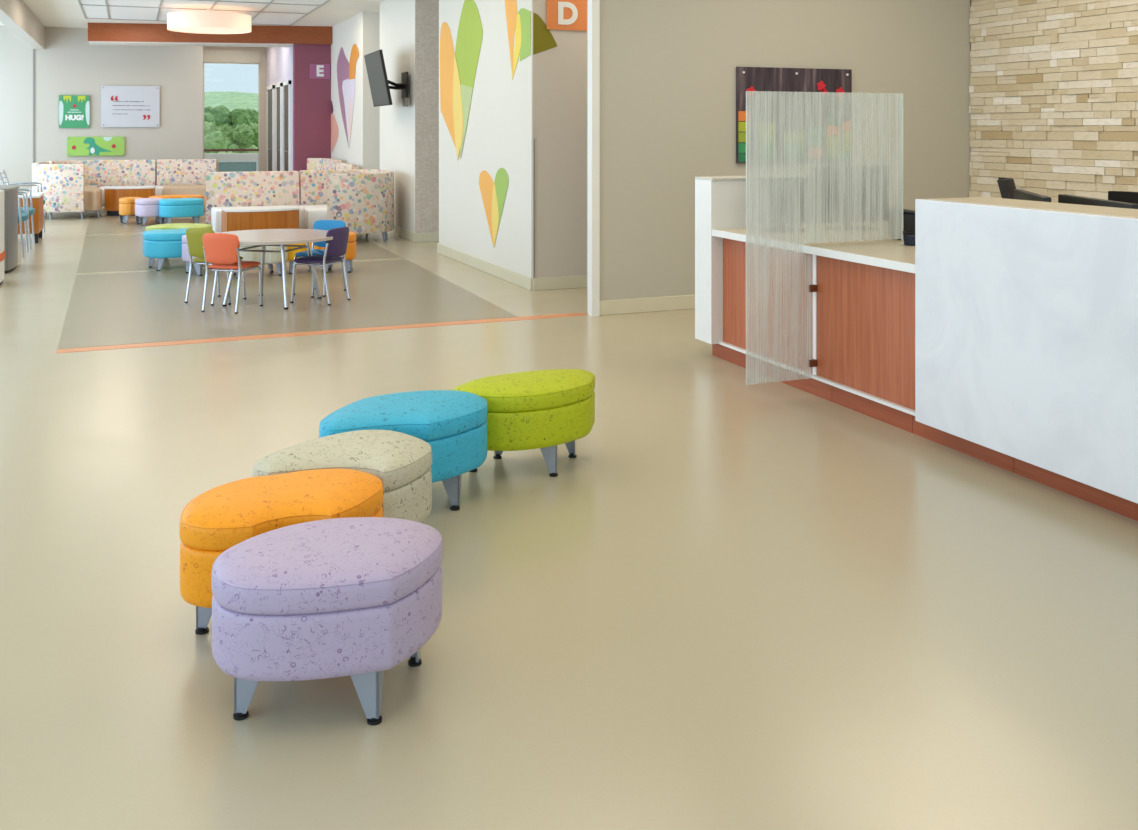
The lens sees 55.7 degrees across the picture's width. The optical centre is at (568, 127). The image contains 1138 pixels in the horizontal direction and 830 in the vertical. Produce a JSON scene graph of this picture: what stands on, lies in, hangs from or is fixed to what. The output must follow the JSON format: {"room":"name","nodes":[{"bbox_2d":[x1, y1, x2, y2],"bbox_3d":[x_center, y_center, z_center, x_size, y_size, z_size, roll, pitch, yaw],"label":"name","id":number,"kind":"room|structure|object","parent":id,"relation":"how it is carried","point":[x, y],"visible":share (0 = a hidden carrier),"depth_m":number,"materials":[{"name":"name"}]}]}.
{"room":"hospital interior","nodes":[
{"label":"hospital interior","id":0,"kind":"room"},
{"bbox_2d":[0,25,202,192],"bbox_3d":[-8.873,-0.180,19.168,4.450,3.200,0.200,0,0,-22],"label":"wall","id":1,"kind":"structure","parent":0,"point":[68,65],"depth_m":19.16,"materials":[{"name":"beige paint"}]},
{"bbox_2d":[0,0,44,49],"bbox_3d":[-5.710,-1.580,10.091,0.170,0.400,19.000,0,0,-22],"label":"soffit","id":2,"kind":"structure","parent":1,"relation":"attached to","point":[15,15],"depth_m":15.39,"materials":[{"name":"beige paint"}]},
{"bbox_2d":[33,49,34,162],"bbox_3d":[-9.375,0.020,18.848,0.030,2.800,0.015,0,0,-22],"label":"trim","id":3,"kind":"structure","parent":1,"relation":"attached to","point":[33,49],"depth_m":18.84,"materials":[{"name":"paint"}]},
{"bbox_2d":[59,95,89,127],"bbox_3d":[-8.762,-0.290,19.067,0.500,0.580,0.042,0,0,-22],"label":"wall plaque","id":4,"kind":"object","parent":1,"relation":"attached to","point":[74,110],"visible":1,"depth_m":19.06,"materials":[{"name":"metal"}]},
{"bbox_2d":[67,137,124,155],"bbox_3d":[-8.438,0.325,19.199,0.940,0.340,0.042,0,0,-22],"label":"wall plaque","id":5,"kind":"object","parent":1,"relation":"attached to","point":[76,146],"visible":1,"depth_m":19.19,"materials":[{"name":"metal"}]},
{"bbox_2d":[101,85,159,126],"bbox_3d":[-7.910,-0.388,19.414,0.980,0.745,0.042,0,0,-22],"label":"wall plaque","id":6,"kind":"object","parent":1,"relation":"attached to","point":[121,106],"visible":1,"depth_m":19.41,"materials":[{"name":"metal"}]},
{"bbox_2d":[0,0,384,27],"bbox_3d":[-2.074,-1.855,9.954,10.480,0.150,28.000,0,0,-22],"label":"ceiling","id":7,"kind":"structure","parent":0,"point":[51,13],"depth_m":16.73,"materials":[{"name":"paint"}]},
{"bbox_2d":[80,0,326,24],"bbox_3d":[-4.574,-1.778,13.713,3.210,0.004,9.150,0,0,-22],"label":"ceiling tiles","id":8,"kind":"structure","parent":7,"relation":"attached to","point":[136,13],"depth_m":15.99,"materials":[{"name":"tile"}]},
{"bbox_2d":[78,0,329,25],"bbox_3d":[-4.574,-1.769,13.713,3.232,0.014,9.186,0,0,-22],"label":"trim","id":9,"kind":"structure","parent":7,"relation":"attached to","point":[215,1],"depth_m":15.94,"materials":[{"name":"metal"}]},
{"bbox_2d":[167,8,250,33],"bbox_3d":[-5.351,-1.615,16.026,1.190,0.330,1.190,0,0,-22],"label":"drum light","id":10,"kind":"object","parent":7,"relation":"attached to","point":[209,21],"visible":1,"depth_m":15.60,"materials":[{"name":"beige"}]},
{"bbox_2d":[169,27,249,33],"bbox_3d":[-5.351,-1.462,16.026,1.166,0.008,1.166,0,0,-22],"label":"diffuser","id":11,"kind":"object","parent":10,"relation":"attached to","point":[200,30],"depth_m":16.09,"materials":[{"name":"beige"}]},
{"bbox_2d":[266,45,292,170],"bbox_3d":[-5.585,-0.180,20.996,0.200,3.200,4.300,0,0,-22],"label":"wall","id":12,"kind":"structure","parent":0,"point":[279,60],"depth_m":20.41,"materials":[{"name":"white paint"}]},
{"bbox_2d":[203,46,265,170],"bbox_3d":[-7.080,-0.180,22.530,1.410,3.200,0.130,0,0,-22],"label":"window","id":13,"kind":"structure","parent":12,"relation":"in","point":[211,54],"depth_m":22.65,"materials":[{"name":"beige paint"}]},
{"bbox_2d":[266,85,274,170],"bbox_3d":[-6.066,0.285,21.788,0.092,2.270,1.030,0,0,-22],"label":"door","id":14,"kind":"structure","parent":12,"relation":"in","point":[270,90],"depth_m":21.83,"materials":[{"name":"grey metal"}]},
{"bbox_2d":[275,83,282,170],"bbox_3d":[-5.569,0.285,20.570,0.092,2.270,0.800,0,0,-22],"label":"door","id":15,"kind":"structure","parent":12,"relation":"in","point":[278,87],"depth_m":20.52,"materials":[{"name":"grey metal"}]},
{"bbox_2d":[283,80,290,170],"bbox_3d":[-5.144,0.285,19.529,0.092,2.270,0.850,0,0,-22],"label":"door","id":16,"kind":"structure","parent":12,"relation":"in","point":[287,84],"depth_m":19.48,"materials":[{"name":"grey metal"}]},
{"bbox_2d":[293,44,330,171],"bbox_3d":[-4.536,-0.180,18.994,0.630,3.200,0.200,0,0,-22],"label":"wall","id":17,"kind":"structure","parent":0,"point":[311,97],"depth_m":18.89,"materials":[{"name":"paint"}]},
{"bbox_2d":[88,41,292,46],"bbox_3d":[-6.594,-1.602,18.791,3.507,0.300,0.625,0,0,-10],"label":"trim","id":18,"kind":"structure","parent":17,"relation":"attached to","point":[89,42],"depth_m":18.71,"materials":[{"name":"beige paint"}]},
{"bbox_2d":[88,23,331,44],"bbox_3d":[-6.257,-1.625,18.810,4.161,0.310,0.606,0,0,-10],"label":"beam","id":19,"kind":"structure","parent":17,"relation":"attached to","point":[119,32],"depth_m":18.51,"materials":[{"name":"brown wood"}]},
{"bbox_2d":[309,64,329,78],"bbox_3d":[-4.385,-0.995,18.935,0.355,0.260,0.019,0,0,-22],"label":"letter sign","id":20,"kind":"object","parent":17,"relation":"attached to","point":[316,71],"visible":1,"depth_m":18.92,"materials":[{"name":"plastic"}]},
{"bbox_2d":[331,0,414,232],"bbox_3d":[-2.958,-0.180,16.370,0.310,3.200,6.250,0,0,-22],"label":"wall","id":21,"kind":"structure","parent":0,"point":[397,17],"depth_m":14.91,"materials":[{"name":"beige paint"}]},
{"bbox_2d":[331,44,358,151],"bbox_3d":[-3.731,-0.465,17.844,0.006,1.784,2.543,0,0,-22],"label":"decal","id":22,"kind":"object","parent":21,"relation":"attached to","point":[345,69],"visible":1,"depth_m":17.72},
{"bbox_2d":[364,49,408,106],"bbox_3d":[-2.333,-0.616,13.773,0.445,0.692,1.171,0,0,-22],"label":"television","id":23,"kind":"object","parent":21,"relation":"attached to","point":[379,83],"visible":1,"depth_m":13.62,"materials":[{"name":"black plastic"}]},
{"bbox_2d":[388,226,414,241],"bbox_3d":[-2.313,1.365,14.360,0.014,0.110,2.100,0,0,-22],"label":"baseboard","id":24,"kind":"structure","parent":21,"relation":"attached to","point":[398,231],"depth_m":13.92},
{"bbox_2d":[376,12,379,168],"bbox_3d":[-2.303,-0.180,16.881,1.510,3.200,0.200,0,0,-22],"label":"wall","id":25,"kind":"structure","parent":0,"point":[377,13],"depth_m":16.52,"materials":[{"name":"beige paint"}]},
{"bbox_2d":[415,0,438,232],"bbox_3d":[-1.774,-0.180,13.470,0.308,3.200,0.015,0,0,-22],"label":"wall","id":26,"kind":"structure","parent":0,"point":[426,11],"depth_m":13.46,"materials":[{"name":"paint"}]},
{"bbox_2d":[415,232,438,241],"bbox_3d":[-1.121,1.365,13.720,1.710,0.110,0.017,0,0,-22],"label":"baseboard","id":27,"kind":"structure","parent":26,"relation":"attached to","point":[419,237],"depth_m":13.44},
{"bbox_2d":[439,0,532,290],"bbox_3d":[-0.896,-0.180,10.816,0.012,3.200,3.054,0,0,-22],"label":"wall","id":28,"kind":"structure","parent":0,"point":[499,131],"depth_m":10.48,"materials":[{"name":"beige paint"}]},
{"bbox_2d":[440,0,482,160],"bbox_3d":[-1.161,-0.503,11.435,0.008,1.707,1.608,0,0,-22],"label":"decal","id":29,"kind":"object","parent":28,"relation":"attached to","point":[457,69],"visible":1,"depth_m":11.41},
{"bbox_2d":[437,243,531,290],"bbox_3d":[-0.911,1.365,10.817,0.014,0.110,3.080,0,0,-22],"label":"baseboard","id":30,"kind":"structure","parent":28,"relation":"attached to","point":[521,280],"depth_m":10.52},
{"bbox_2d":[479,168,508,246],"bbox_3d":[-0.734,0.765,10.393,0.006,0.780,0.920,0,0,-22],"label":"decal","id":31,"kind":"object","parent":28,"relation":"attached to","point":[493,194],"visible":1,"depth_m":10.35,"materials":[{"name":"multicoloured paper"}]},
{"bbox_2d":[505,0,556,79],"bbox_3d":[-0.366,-1.010,9.810,0.245,1.140,0.797,0,0,-22],"label":"decal","id":32,"kind":"object","parent":28,"relation":"attached to","point":[543,40],"visible":1,"depth_m":9.59,"materials":[{"name":"multicoloured paper"}]},
{"bbox_2d":[530,138,532,278],"bbox_3d":[-0.325,0.705,9.405,0.019,1.230,0.022,0,0,-22],"label":"trim","id":33,"kind":"structure","parent":28,"relation":"attached to","point":[531,139],"depth_m":9.39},
{"bbox_2d":[533,0,586,277],"bbox_3d":[0.678,-0.180,9.935,2.238,3.200,0.234,0,0,-22],"label":"wall","id":34,"kind":"structure","parent":0,"point":[559,72],"depth_m":9.50,"materials":[{"name":"beige paint"}]},
{"bbox_2d":[533,138,534,278],"bbox_3d":[-0.305,0.705,9.402,0.014,1.230,0.011,0,0,-22],"label":"trim","id":35,"kind":"structure","parent":34,"relation":"attached to","point":[533,138],"depth_m":9.39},
{"bbox_2d":[533,275,586,290],"bbox_3d":[0.633,1.365,9.781,2.038,0.110,0.018,0,0,-22],"label":"baseboard","id":36,"kind":"structure","parent":34,"relation":"attached to","point":[579,281],"depth_m":9.48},
{"bbox_2d":[546,0,586,30],"bbox_3d":[-0.015,-1.052,9.515,0.390,0.375,0.019,0,0,-22],"label":"letter sign","id":37,"kind":"object","parent":34,"relation":"attached to","point":[560,14],"visible":0.96,"depth_m":9.51,"materials":[{"name":"plastic"}]},
{"bbox_2d":[0,205,1137,829],"bbox_3d":[-2.074,1.470,9.954,10.480,0.100,28.000,0,0,-22],"label":"floor","id":38,"kind":"structure","parent":0,"point":[737,605],"depth_m":3.15,"materials":[{"name":"laminate"}]},
{"bbox_2d":[0,190,4,284],"bbox_3d":[-5.386,0.995,9.630,0.568,0.850,0.529,0,0,-22],"label":"recycling bin","id":39,"kind":"object","parent":38,"relation":"on","point":[2,251],"visible":1,"depth_m":9.74,"materials":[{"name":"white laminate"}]},
{"bbox_2d":[0,185,18,273],"bbox_3d":[-5.835,1.005,10.740,0.594,0.830,0.793,0,0,-22],"label":"recycling bin","id":40,"kind":"object","parent":38,"relation":"on","point":[10,191],"visible":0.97,"depth_m":10.60,"materials":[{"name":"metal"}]},
{"bbox_2d":[0,170,44,231],"bbox_3d":[-7.275,0.989,14.312,0.544,0.866,0.584,0,0,-22],"label":"chair","id":41,"kind":"object","parent":38,"relation":"on","point":[1,177],"visible":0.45,"depth_m":14.49,"materials":[{"name":"silver metal"}]},
{"bbox_2d":[18,193,28,257],"bbox_3d":[-6.293,0.989,11.905,0.544,0.866,0.584,0,0,-22],"label":"chair","id":42,"kind":"object","parent":38,"relation":"on","point":[22,216],"visible":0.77,"depth_m":11.82,"materials":[{"name":"silver metal"}]},
{"bbox_2d":[18,189,34,249],"bbox_3d":[-6.633,0.989,12.738,0.544,0.866,0.584,0,0,-22],"label":"chair","id":43,"kind":"object","parent":38,"relation":"on","point":[30,210],"visible":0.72,"depth_m":12.65,"materials":[{"name":"silver metal"}]},
{"bbox_2d":[18,192,43,242],"bbox_3d":[-6.902,1.127,13.514,0.510,0.585,0.800,0,0,-22],"label":"side table","id":44,"kind":"object","parent":38,"relation":"on","point":[37,197],"visible":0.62,"depth_m":13.24,"materials":[{"name":"orange wood"}]},
{"bbox_2d":[32,159,217,219],"bbox_3d":[-7.314,0.986,17.910,2.900,0.872,2.190,0,0,-22],"label":"sofa","id":45,"kind":"object","parent":38,"relation":"on","point":[67,185],"visible":0.82,"depth_m":18.51,"materials":[{"name":"fabric"}]},
{"bbox_2d":[86,213,205,234],"bbox_3d":[-5.528,1.419,16.461,3.400,0.002,3.340,0,0,-22],"label":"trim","id":46,"kind":"structure","parent":38,"relation":"on","point":[105,224],"depth_m":15.98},
{"bbox_2d":[104,186,155,215],"bbox_3d":[-7.169,1.190,17.570,0.760,0.460,0.448,0,0,-16],"label":"table","id":47,"kind":"object","parent":46,"relation":"on","point":[112,194],"visible":0.61,"depth_m":17.36,"materials":[{"name":"brown wood"}]},
{"bbox_2d":[119,197,141,223],"bbox_3d":[-6.529,1.227,16.070,0.358,0.386,0.415,0,0,-22],"label":"ottoman","id":48,"kind":"object","parent":46,"relation":"on","point":[126,204],"visible":0.76,"depth_m":15.89,"materials":[{"name":"orange fabric"}]},
{"bbox_2d":[119,197,140,203],"bbox_3d":[-6.529,1.077,16.070,0.358,0.086,0.415,0,0,-22],"label":"cushion","id":49,"kind":"object","parent":48,"relation":"on","point":[125,200],"depth_m":15.91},
{"bbox_2d":[135,198,162,225],"bbox_3d":[-6.169,1.227,15.847,0.417,0.387,0.496,0,0,-22],"label":"ottoman","id":50,"kind":"object","parent":46,"relation":"on","point":[144,207],"visible":0.9,"depth_m":15.64,"materials":[{"name":"purple fabric"}]},
{"bbox_2d":[135,198,162,204],"bbox_3d":[-6.169,1.077,15.847,0.417,0.087,0.496,0,0,-22],"label":"cushion","id":51,"kind":"object","parent":50,"relation":"on","point":[140,201],"depth_m":15.65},
{"bbox_2d":[149,195,203,221],"bbox_3d":[-6.038,1.227,16.547,0.805,0.387,0.507,0,0,-22],"label":"ottoman","id":52,"kind":"object","parent":46,"relation":"on","point":[156,196],"visible":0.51,"depth_m":16.40,"materials":[{"name":"orange fabric"}]},
{"bbox_2d":[149,195,203,198],"bbox_3d":[-6.038,1.077,16.547,0.805,0.087,0.507,0,0,-22],"label":"cushion","id":53,"kind":"object","parent":52,"relation":"on","point":[157,196],"depth_m":16.40,"materials":[{"name":"fabric"}]},
{"bbox_2d":[159,198,203,223],"bbox_3d":[-5.683,1.227,15.773,0.626,0.387,0.514,0,0,-22],"label":"ottoman","id":54,"kind":"object","parent":46,"relation":"on","point":[169,208],"visible":0.94,"depth_m":15.57,"materials":[{"name":"blue fabric"}]},
{"bbox_2d":[159,198,203,205],"bbox_3d":[-5.683,1.077,15.773,0.626,0.087,0.514,0,0,-22],"label":"cushion","id":55,"kind":"object","parent":54,"relation":"on","point":[169,201],"depth_m":15.59,"materials":[{"name":"fabric"}]},
{"bbox_2d":[77,234,401,272],"bbox_3d":[-4.078,1.419,12.960,3.320,0.002,3.920,0,0,-22],"label":"trim","id":56,"kind":"structure","parent":38,"relation":"on","point":[100,253],"depth_m":11.97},
{"bbox_2d":[142,228,193,270],"bbox_3d":[-4.009,1.227,10.920,0.593,0.387,0.525,0,0,-22],"label":"ottoman","id":57,"kind":"object","parent":56,"relation":"on","point":[160,244],"visible":0.69,"depth_m":10.68,"materials":[{"name":"blue fabric"}]},
{"bbox_2d":[142,228,187,240],"bbox_3d":[-4.009,1.077,10.920,0.593,0.087,0.525,0,0,-22],"label":"cushion","id":58,"kind":"object","parent":57,"relation":"on","point":[159,234],"depth_m":10.70,"materials":[{"name":"fabric"}]},
{"bbox_2d":[145,223,212,261],"bbox_3d":[-4.165,1.227,11.533,0.665,0.387,0.507,0,0,1],"label":"ottoman","id":59,"kind":"object","parent":56,"relation":"on","point":[172,225],"visible":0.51,"depth_m":11.40,"materials":[{"name":"fabric"}]},
{"bbox_2d":[145,223,212,230],"bbox_3d":[-4.165,1.077,11.534,0.665,0.087,0.507,0,0,1],"label":"cushion","id":60,"kind":"object","parent":59,"relation":"on","point":[173,225],"depth_m":11.40,"materials":[{"name":"fabric"}]},
{"bbox_2d":[221,205,299,231],"bbox_3d":[-3.700,1.190,12.935,0.860,0.460,0.550,0,0,-26],"label":"table","id":61,"kind":"object","parent":56,"relation":"on","point":[287,216],"visible":0.6,"depth_m":12.71,"materials":[{"name":"brown wood"}]},
{"bbox_2d":[206,169,393,240],"bbox_3d":[-3.345,0.988,13.582,2.286,0.867,1.329,0,0,-22],"label":"sofa","id":62,"kind":"object","parent":56,"relation":"on","point":[363,199],"visible":0.82,"depth_m":13.65,"materials":[{"name":"fabric"}]},
{"bbox_2d":[179,468,382,634],"bbox_3d":[-0.824,1.230,3.125,0.588,0.380,0.423,0,0,-22],"label":"ottoman","id":63,"kind":"object","parent":38,"relation":"on","point":[222,517],"visible":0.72,"depth_m":3.00,"materials":[{"name":"orange fabric"}]},
{"bbox_2d":[179,468,382,550],"bbox_3d":[-0.824,1.087,3.124,0.583,0.096,0.415,0,0,-22],"label":"cushion","id":64,"kind":"object","parent":63,"relation":"on","point":[222,517],"depth_m":3.02,"materials":[{"name":"orange fabric"}]},
{"bbox_2d":[58,259,517,348],"bbox_3d":[-2.545,1.419,9.255,3.240,0.002,3.780,0,0,-22],"label":"rug","id":65,"kind":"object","parent":38,"relation":"on","point":[106,309],"depth_m":8.65,"materials":[{"name":"carpet"}]},
{"bbox_2d":[182,232,230,275],"bbox_3d":[-3.518,1.227,10.529,0.464,0.387,0.467,0,0,-42],"label":"ottoman","id":66,"kind":"object","parent":65,"relation":"on","point":[185,254],"visible":0.18,"depth_m":10.39,"materials":[{"name":"purple fabric"}]},
{"bbox_2d":[182,232,219,243],"bbox_3d":[-3.518,1.077,10.529,0.464,0.087,0.466,0,0,-43],"label":"cushion","id":67,"kind":"object","parent":66,"relation":"on","point":[184,238],"depth_m":10.42,"materials":[{"name":"fabric"}]},
{"bbox_2d":[185,228,245,305],"bbox_3d":[-2.902,1.114,8.831,0.317,0.612,0.389,0,0,28],"label":"child chair","id":68,"kind":"object","parent":65,"relation":"on","point":[194,236],"visible":0.59,"depth_m":8.71,"materials":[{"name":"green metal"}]},
{"bbox_2d":[201,233,262,313],"bbox_3d":[-2.639,1.114,8.437,0.317,0.612,0.389,0,0,16],"label":"child chair","id":69,"kind":"object","parent":65,"relation":"on","point":[220,249],"visible":1,"depth_m":8.28,"materials":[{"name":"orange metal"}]},
{"bbox_2d":[234,244,287,277],"bbox_3d":[-3.009,1.227,10.380,0.568,0.387,0.477,0,0,-22],"label":"ottoman","id":70,"kind":"object","parent":65,"relation":"on","point":[271,258],"visible":0.21,"depth_m":10.23,"materials":[{"name":"beige fabric"}]},
{"bbox_2d":[220,229,332,308],"bbox_3d":[-2.411,1.146,8.769,1.060,0.552,1.060,0,0,-22],"label":"table","id":71,"kind":"object","parent":65,"relation":"on","point":[259,237],"visible":0.85,"depth_m":8.63,"materials":[{"name":"grey laminate"}]},
{"bbox_2d":[285,243,322,273],"bbox_3d":[-2.656,1.227,10.690,0.504,0.387,0.406,0,0,-40],"label":"ottoman","id":72,"kind":"object","parent":65,"relation":"on","point":[291,254],"visible":0.05,"depth_m":10.47,"materials":[{"name":"yellow fabric"}]},
{"bbox_2d":[294,220,345,296],"bbox_3d":[-2.146,1.114,9.277,0.317,0.612,0.389,0,0,18],"label":"child chair","id":73,"kind":"object","parent":65,"relation":"on","point":[320,224],"visible":0.4,"depth_m":9.40,"materials":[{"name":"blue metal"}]},
{"bbox_2d":[290,227,350,304],"bbox_3d":[-2.028,1.114,8.808,0.389,0.612,0.317,0,0,21],"label":"child chair","id":74,"kind":"object","parent":65,"relation":"on","point":[337,247],"visible":1,"depth_m":8.72,"materials":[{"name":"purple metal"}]},
{"bbox_2d":[320,232,356,272],"bbox_3d":[-2.283,1.227,10.680,0.343,0.387,0.406,0,0,-4],"label":"ottoman","id":75,"kind":"object","parent":65,"relation":"on","point":[351,248],"visible":0.2,"depth_m":10.56,"materials":[{"name":"orange fabric"}]},
{"bbox_2d":[348,232,356,242],"bbox_3d":[-2.283,1.077,10.681,0.343,0.087,0.406,0,0,-5],"label":"cushion","id":76,"kind":"object","parent":75,"relation":"on","point":[352,237],"depth_m":10.56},
{"bbox_2d":[56,313,586,352],"bbox_3d":[-1.564,1.419,7.527,3.650,0.002,0.120,0,0,-22],"label":"trim","id":77,"kind":"structure","parent":38,"relation":"on","point":[568,314],"depth_m":7.42,"materials":[{"name":"plastic"}]},
{"bbox_2d":[211,517,442,725],"bbox_3d":[-0.600,1.230,2.721,0.579,0.381,0.446,0,0,-22],"label":"ottoman","id":78,"kind":"object","parent":38,"relation":"on","point":[358,598],"visible":1,"depth_m":2.55,"materials":[{"name":"purple fabric"}]},
{"bbox_2d":[211,517,442,614],"bbox_3d":[-0.600,1.087,2.721,0.579,0.096,0.446,0,0,-22],"label":"cushion","id":79,"kind":"object","parent":78,"relation":"on","point":[351,565],"depth_m":2.59,"materials":[{"name":"purple fabric"}]},
{"bbox_2d":[307,158,358,169],"bbox_3d":[-3.985,0.971,17.477,0.625,0.902,2.678,0,0,-22],"label":"booth seat","id":80,"kind":"object","parent":38,"relation":"on","point":[312,163],"visible":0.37,"depth_m":18.17,"materials":[{"name":"fabric"}]},
{"bbox_2d":[253,430,431,522],"bbox_3d":[-0.732,1.230,3.570,0.550,0.380,0.453,0,0,-1],"label":"ottoman","id":81,"kind":"object","parent":38,"relation":"on","point":[402,462],"visible":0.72,"depth_m":3.45,"materials":[{"name":"beige fabric"}]},
{"bbox_2d":[253,430,431,491],"bbox_3d":[-0.732,1.087,3.570,0.550,0.096,0.453,0,0,-1],"label":"cushion","id":82,"kind":"object","parent":81,"relation":"on","point":[402,462],"depth_m":3.45,"materials":[{"name":"beige fabric"}]},
{"bbox_2d":[319,390,487,510],"bbox_3d":[-0.627,1.230,4.094,0.672,0.381,0.466,0,0,-22],"label":"ottoman","id":83,"kind":"object","parent":38,"relation":"on","point":[453,423],"visible":0.71,"depth_m":3.98,"materials":[{"name":"blue fabric"}]},
{"bbox_2d":[319,390,487,440],"bbox_3d":[-0.626,1.087,4.093,0.672,0.096,0.469,0,0,-22],"label":"cushion","id":84,"kind":"object","parent":83,"relation":"on","point":[427,415],"depth_m":3.98,"materials":[{"name":"blue fabric"}]},
{"bbox_2d":[452,369,594,476],"bbox_3d":[-0.175,1.230,4.500,0.672,0.380,0.386,0,0,-22],"label":"ottoman","id":85,"kind":"object","parent":38,"relation":"on","point":[545,410],"visible":0.86,"depth_m":4.36,"materials":[{"name":"fabric"}]},
{"bbox_2d":[453,369,594,411],"bbox_3d":[-0.174,1.087,4.500,0.669,0.095,0.377,0,0,-22],"label":"cushion","id":86,"kind":"object","parent":85,"relation":"on","point":[553,390],"depth_m":4.39,"materials":[{"name":"fabric"}]},
{"bbox_2d":[695,175,1137,520],"bbox_3d":[2.361,0.863,4.662,1.345,1.115,5.050,0,0,-22],"label":"reception desk","id":87,"kind":"object","parent":38,"relation":"on","point":[1006,337],"visible":0.83,"depth_m":4.50,"materials":[{"name":"white laminate"}]},
{"bbox_2d":[771,177,807,231],"bbox_3d":[1.301,0.460,6.503,0.300,0.320,0.180,0,0,-14],"label":"monitor","id":88,"kind":"object","parent":87,"relation":"on","point":[802,183],"visible":0.15,"depth_m":6.48,"materials":[{"name":"black plastic"}]},
{"bbox_2d":[717,225,914,263],"bbox_3d":[2.194,0.635,4.484,0.850,0.030,4.845,0,0,-22],"label":"countertop","id":89,"kind":"structure","parent":87,"relation":"on","point":[891,249],"depth_m":5.68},
{"bbox_2d":[746,91,902,384],"bbox_3d":[1.373,0.565,5.719,0.993,1.510,0.028,0,0,-22],"label":"screen","id":90,"kind":"object","parent":87,"relation":"attached to","point":[759,244],"visible":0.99,"depth_m":5.65,"materials":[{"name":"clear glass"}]},
{"bbox_2d":[812,166,887,230],"bbox_3d":[1.715,0.427,6.597,0.540,0.385,0.180,0,0,-20],"label":"monitor","id":91,"kind":"object","parent":87,"relation":"on","point":[824,169],"visible":0.25,"depth_m":6.56,"materials":[{"name":"black plastic"}]},
{"bbox_2d":[883,206,914,239],"bbox_3d":[1.897,0.531,6.033,0.220,0.178,0.230,0,0,0],"label":"monitor","id":92,"kind":"object","parent":87,"relation":"on","point":[908,215],"visible":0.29,"depth_m":5.96,"materials":[{"name":"black plastic"}]},
{"bbox_2d":[902,231,914,245],"bbox_3d":[1.814,0.585,5.692,0.098,0.075,0.098,0,0,-22],"label":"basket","id":93,"kind":"object","parent":87,"relation":"on","point":[909,240],"visible":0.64,"depth_m":5.67,"materials":[{"name":"black plastic"}]},
{"bbox_2d":[1014,189,1050,201],"bbox_3d":[2.328,0.474,5.443,0.180,0.292,0.700,0,0,12],"label":"monitor","id":94,"kind":"object","parent":87,"relation":"on","point":[1019,194],"visible":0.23,"depth_m":5.41,"materials":[{"name":"black plastic"}]},
{"bbox_2d":[1058,194,1137,208],"bbox_3d":[2.448,0.475,5.015,0.180,0.290,0.720,0,0,1],"label":"monitor","id":95,"kind":"object","parent":87,"relation":"on","point":[1062,198],"visible":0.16,"depth_m":5.02,"materials":[{"name":"black plastic"}]},
{"bbox_2d":[997,177,1015,198],"bbox_3d":[2.280,0.855,6.229,0.641,1.130,0.660,0,0,23],"label":"chair","id":96,"kind":"object","parent":38,"relation":"on","point":[1007,186],"visible":0.06,"depth_m":5.99,"materials":[{"name":"black plastic"}]},
{"bbox_2d":[1108,191,1137,203],"bbox_3d":[2.968,0.890,5.920,0.641,1.060,0.660,0,0,-22],"label":"chair","id":97,"kind":"object","parent":38,"relation":"on","point":[1121,196],"visible":0.04,"depth_m":6.10,"materials":[{"name":"black plastic"}]},
{"bbox_2d":[587,0,969,310],"bbox_3d":[1.844,-0.180,8.928,3.600,3.200,0.200,0,0,-22],"label":"wall","id":98,"kind":"structure","parent":0,"point":[668,67],"depth_m":8.54,"materials":[{"name":"beige paint"}]},
{"bbox_2d":[588,0,599,315],"bbox_3d":[0.187,-0.180,8.155,0.063,3.200,0.080,0,0,-22],"label":"trim","id":99,"kind":"structure","parent":98,"relation":"attached to","point":[593,5],"depth_m":8.12,"materials":[{"name":"paint"}]},
{"bbox_2d":[600,294,694,314],"bbox_3d":[1.887,1.365,8.828,3.595,0.110,0.018,0,0,-22],"label":"baseboard","id":100,"kind":"structure","parent":98,"relation":"attached to","point":[681,302],"depth_m":8.29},
{"bbox_2d":[736,67,851,162],"bbox_3d":[1.853,-0.105,8.800,1.100,0.770,0.042,0,0,-22],"label":"painting","id":101,"kind":"object","parent":98,"relation":"attached to","point":[751,79],"visible":0.62,"depth_m":8.79},
{"bbox_2d":[969,0,1137,202],"bbox_3d":[5.212,-0.180,5.457,0.055,3.197,8.760,0,0,-22],"label":"stone wall","id":102,"kind":"structure","parent":0,"point":[1024,40],"depth_m":8.63,"materials":[{"name":"stone"}]},
{"label":"outside","id":103,"kind":"structure","parent":0,"visible":0},
{"bbox_2d":[204,92,257,111],"bbox_3d":[-28.421,-1.708,109.368,150.000,8.656,170.000,0,0,-22],"label":"hillside","id":104,"kind":"structure","parent":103,"point":[230,100],"depth_m":151.09,"materials":[{"name":"green plant"}]},
{"bbox_2d":[204,121,257,152],"bbox_3d":[-13.000,1.137,40.901,2.909,2.792,2.568,0,0,-22],"label":"tree","id":105,"kind":"object","parent":104,"relation":"on","point":[223,136],"visible":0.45,"depth_m":40.54,"materials":[{"name":"green plant"}]},
{"bbox_2d":[210,105,257,147],"bbox_3d":[-15.295,0.678,50.004,2.284,3.493,2.943,0,0,15],"label":"tree","id":106,"kind":"object","parent":104,"relation":"on","point":[221,114],"visible":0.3,"depth_m":49.29,"materials":[{"name":"green plant"}]},
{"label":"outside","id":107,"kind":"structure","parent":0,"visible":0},
{"bbox_2d":[204,153,257,160],"bbox_3d":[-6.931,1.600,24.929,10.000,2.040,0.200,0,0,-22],"label":"trim","id":108,"kind":"structure","parent":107,"point":[220,156],"depth_m":24.52,"materials":[{"name":"paint"}]},
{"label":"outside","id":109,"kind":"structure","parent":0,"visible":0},
{"bbox_3d":[-6.534,1.570,23.957,10.000,0.300,1.900,0,0,-22],"label":"trim","id":110,"kind":"structure","parent":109,"visible":0},
{"bbox_2d":[218,160,257,171],"bbox_3d":[-7.314,1.075,24.016,2.600,0.690,0.060,0,0,-22],"label":"glass railing","id":111,"kind":"object","parent":110,"relation":"on","point":[223,166],"visible":0.11,"depth_m":23.97,"materials":[{"name":"glass"}]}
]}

